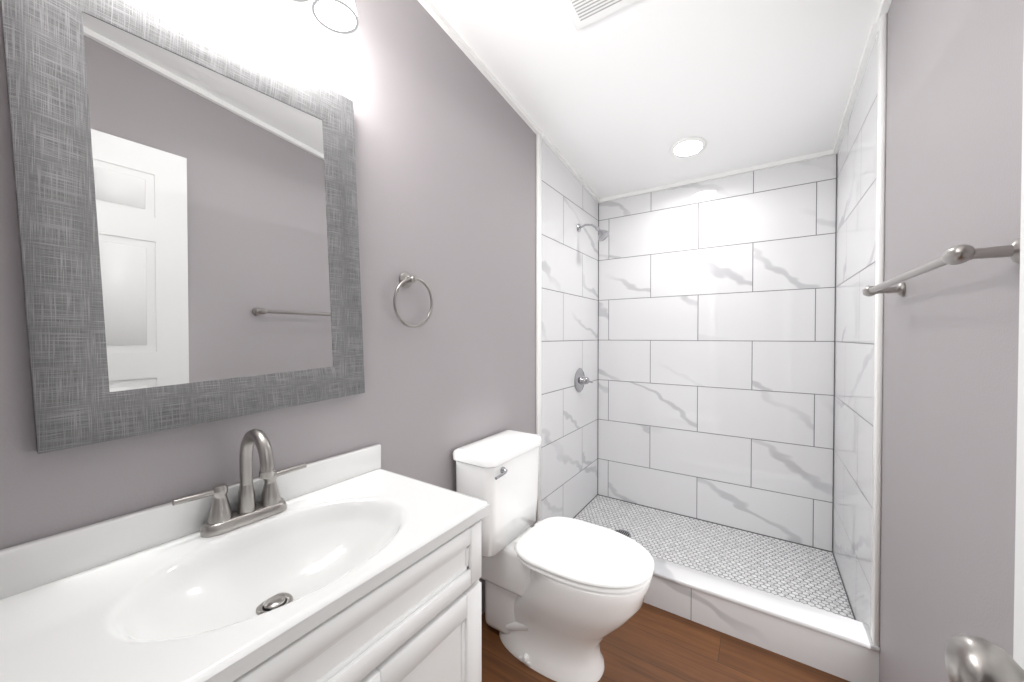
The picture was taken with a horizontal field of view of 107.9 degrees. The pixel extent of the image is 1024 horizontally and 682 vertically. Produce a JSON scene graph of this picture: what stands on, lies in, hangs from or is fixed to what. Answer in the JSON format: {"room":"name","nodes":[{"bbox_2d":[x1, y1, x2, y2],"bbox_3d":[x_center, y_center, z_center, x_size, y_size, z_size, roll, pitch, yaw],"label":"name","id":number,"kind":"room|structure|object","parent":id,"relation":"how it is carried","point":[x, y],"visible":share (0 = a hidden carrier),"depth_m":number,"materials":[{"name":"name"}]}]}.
{"room":"bathroom","nodes":[
{"label":"bathroom","id":0,"kind":"room"},
{"bbox_2d":[0,0,535,613],"bbox_3d":[-0.184,-0.176,1.704,0.100,2.850,3.097,0,1,34],"label":"wall","id":1,"kind":"structure","parent":0,"point":[446,166],"depth_m":1.28,"materials":[{"name":"grey paint"}]},
{"bbox_2d":[0,0,364,453],"bbox_3d":[-0.649,-0.263,0.882,0.030,0.905,0.665,0,1,34],"label":"mirror","id":2,"kind":"object","parent":1,"relation":"attached to","point":[186,197],"visible":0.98,"depth_m":0.78,"materials":[{"name":"clear glass"}]},
{"bbox_2d":[291,0,358,33],"bbox_3d":[-0.587,-0.951,0.853,0.160,0.190,0.530,0,1,34],"label":"light","id":3,"kind":"object","parent":1,"relation":"attached to","point":[338,16],"visible":1,"depth_m":1.02,"materials":[{"name":"white glass"}]},
{"bbox_2d":[393,272,432,327],"bbox_3d":[-0.350,-0.145,1.317,0.051,0.196,0.178,0,1,34],"label":"towel ring","id":4,"kind":"object","parent":1,"relation":"attached to","point":[406,280],"visible":0.98,"depth_m":1.30,"materials":[{"name":"silver metal"}]},
{"bbox_2d":[418,0,601,202],"bbox_3d":[-0.133,-1.222,1.651,0.030,0.364,2.887,0,1,34],"label":"trim","id":5,"kind":"structure","parent":1,"relation":"attached to","point":[432,10],"depth_m":1.73,"materials":[{"name":"white"}]},
{"bbox_2d":[541,139,597,520],"bbox_3d":[0.410,-0.036,2.500,0.010,2.550,0.917,0,1,34],"label":"tile","id":6,"kind":"structure","parent":1,"relation":"attached to","point":[569,444],"depth_m":2.42,"materials":[{"name":"white tile"}]},
{"bbox_2d":[574,368,592,391],"bbox_3d":[0.493,0.271,2.560,0.065,0.168,0.170,0,1,34],"label":"shower valve","id":7,"kind":"object","parent":6,"relation":"attached to","point":[580,380],"visible":1,"depth_m":2.54,"materials":[{"name":"silver metal"}]},
{"bbox_2d":[577,223,609,240],"bbox_3d":[0.543,-0.730,2.488,0.214,0.141,0.084,0,1,34],"label":"shower head","id":8,"kind":"object","parent":6,"relation":"attached to","point":[603,235],"visible":1,"depth_m":2.46},
{"bbox_2d":[536,13,886,645],"bbox_3d":[0.732,-0.054,1.720,1.410,2.274,0.041,0,1,34],"label":"trim","id":9,"kind":"structure","parent":1,"relation":"attached to","point":[879,319],"depth_m":1.33,"materials":[{"name":"white"}]},
{"bbox_2d":[430,0,881,198],"bbox_3d":[0.444,-1.373,1.271,1.610,0.656,3.097,0,1,34],"label":"ceiling","id":10,"kind":"structure","parent":0,"point":[622,100],"depth_m":1.65,"materials":[{"name":"white paint"}]},
{"bbox_2d":[562,0,637,29],"bbox_3d":[0.292,-1.225,1.261,0.275,0.047,0.274,0,1,34],"label":"ceiling vent","id":11,"kind":"object","parent":10,"relation":"in","point":[583,13],"visible":1,"depth_m":1.36,"materials":[{"name":"white plastic"}]},
{"bbox_2d":[670,137,706,157],"bbox_3d":[1.011,-1.110,2.142,0.192,0.030,0.191,0,1,34],"label":"recessed light","id":12,"kind":"object","parent":10,"relation":"in","point":[688,147],"visible":1,"depth_m":2.13,"materials":[{"name":"white plastic"}]},
{"bbox_2d":[482,602,849,681],"bbox_3d":[0.106,1.312,0.617,3.010,0.100,4.617,0,1,34],"label":"floor","id":13,"kind":"structure","parent":0,"point":[645,642],"depth_m":1.47,"materials":[{"name":"brown wood"}]},
{"bbox_2d":[0,444,489,681],"bbox_3d":[-0.469,0.802,0.779,0.464,0.917,0.790,0,1,34],"label":"bathroom vanity","id":14,"kind":"object","parent":13,"relation":"on","point":[358,565],"visible":0.96,"depth_m":0.72,"materials":[{"name":"white paint"}]},
{"bbox_2d":[172,429,306,537],"bbox_3d":[-0.584,0.309,0.847,0.146,0.220,0.266,0,1,34],"label":"faucet","id":15,"kind":"object","parent":14,"relation":"on","point":[223,517],"visible":1,"depth_m":0.84,"materials":[{"name":"silver metal"}]},
{"bbox_2d":[453,430,653,681],"bbox_3d":[0.174,0.846,1.486,0.735,0.810,0.420,0,1,34],"label":"toilet","id":16,"kind":"object","parent":13,"relation":"on","point":[564,596],"visible":0.94,"depth_m":1.43,"materials":[{"name":"white ceramic"}]},
{"bbox_2d":[574,495,853,619],"bbox_3d":[1.013,1.220,2.159,1.390,0.045,0.822,0,1,34],"label":"shower pan","id":17,"kind":"object","parent":13,"relation":"on","point":[805,575],"visible":0.57,"depth_m":2.10,"materials":[{"name":"tile"}]},
{"bbox_2d":[615,530,630,537],"bbox_3d":[0.681,1.194,2.307,0.104,0.003,0.104,0,1,34],"label":"shower drain","id":18,"kind":"object","parent":17,"relation":"on","point":[626,533],"visible":0.52,"depth_m":2.32,"materials":[{"name":"silver metal"}]},
{"bbox_2d":[644,556,879,681],"bbox_3d":[0.753,1.165,1.767,1.410,0.165,0.130,0,1,34],"label":"shower curb","id":19,"kind":"object","parent":13,"relation":"on","point":[843,647],"visible":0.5,"depth_m":1.52,"materials":[{"name":"marble-look veined tile"},{"name":"white solid surface cap"}]},
{"bbox_2d":[879,0,1023,681],"bbox_3d":[1.073,-0.166,0.868,0.100,2.850,3.097,0,1,34],"label":"wall","id":20,"kind":"structure","parent":0,"point":[954,111],"depth_m":0.86,"materials":[{"name":"grey paint"}]},
{"bbox_2d":[833,32,877,631],"bbox_3d":[1.575,-0.027,1.724,0.010,2.550,0.917,0,1,34],"label":"tile","id":21,"kind":"structure","parent":20,"relation":"attached to","point":[854,340],"depth_m":1.63,"materials":[{"name":"white tile"}]},
{"bbox_2d":[830,0,891,154],"bbox_3d":[1.016,-1.212,0.887,0.030,0.364,2.887,0,1,34],"label":"trim","id":22,"kind":"structure","parent":20,"relation":"attached to","point":[885,4],"depth_m":1.54,"materials":[{"name":"white"}]},
{"bbox_2d":[862,237,1019,296],"bbox_3d":[0.976,-0.153,0.897,0.091,0.044,0.698,0,1,34],"label":"towel bar","id":23,"kind":"object","parent":20,"relation":"attached to","point":[958,254],"visible":0.94,"depth_m":0.65,"materials":[{"name":"silver metal"}]},
{"bbox_2d":[945,53,1023,681],"bbox_3d":[0.345,0.201,0.073,0.202,2.113,0.770,0,1,34],"label":"door","id":24,"kind":"structure","parent":20,"relation":"in","point":[969,658],"depth_m":0.39,"materials":[{"name":"white paint"}]},
{"bbox_3d":[1.274,-0.187,2.534,1.610,2.850,0.100,0,1,34],"label":"wall","id":25,"kind":"structure","parent":0,"visible":0},
{"bbox_2d":[602,150,829,201],"bbox_3d":[1.236,-1.066,2.465,1.350,0.032,0.020,0,1,34],"label":"trim","id":26,"kind":"structure","parent":25,"relation":"attached to","point":[825,153],"depth_m":2.37,"materials":[{"name":"white"}]},
{"bbox_2d":[598,155,835,550],"bbox_3d":[1.244,-0.036,2.490,1.390,2.550,0.010,0,1,34],"label":"tile","id":27,"kind":"structure","parent":25,"relation":"attached to","point":[716,354],"depth_m":2.40,"materials":[{"name":"white tile"}]},
{"bbox_2d":[573,203,598,518],"bbox_3d":[0.433,0.051,2.523,0.004,2.285,0.810,0,1,34],"label":"trim","id":28,"kind":"structure","parent":27,"relation":"attached to","point":[598,203],"depth_m":2.86,"materials":[{"name":"grey"}]},
{"bbox_2d":[600,495,829,551],"bbox_3d":[1.240,0.051,2.485,1.390,2.285,0.004,0,1,34],"label":"trim","id":29,"kind":"structure","parent":27,"relation":"attached to","point":[600,495],"depth_m":2.42,"materials":[{"name":"grey"}]},
{"bbox_2d":[830,154,855,619],"bbox_3d":[1.587,0.060,1.756,0.004,2.285,0.810,0,1,34],"label":"trim","id":30,"kind":"structure","parent":27,"relation":"attached to","point":[833,410],"depth_m":2.10,"materials":[{"name":"grey"}]}
]}

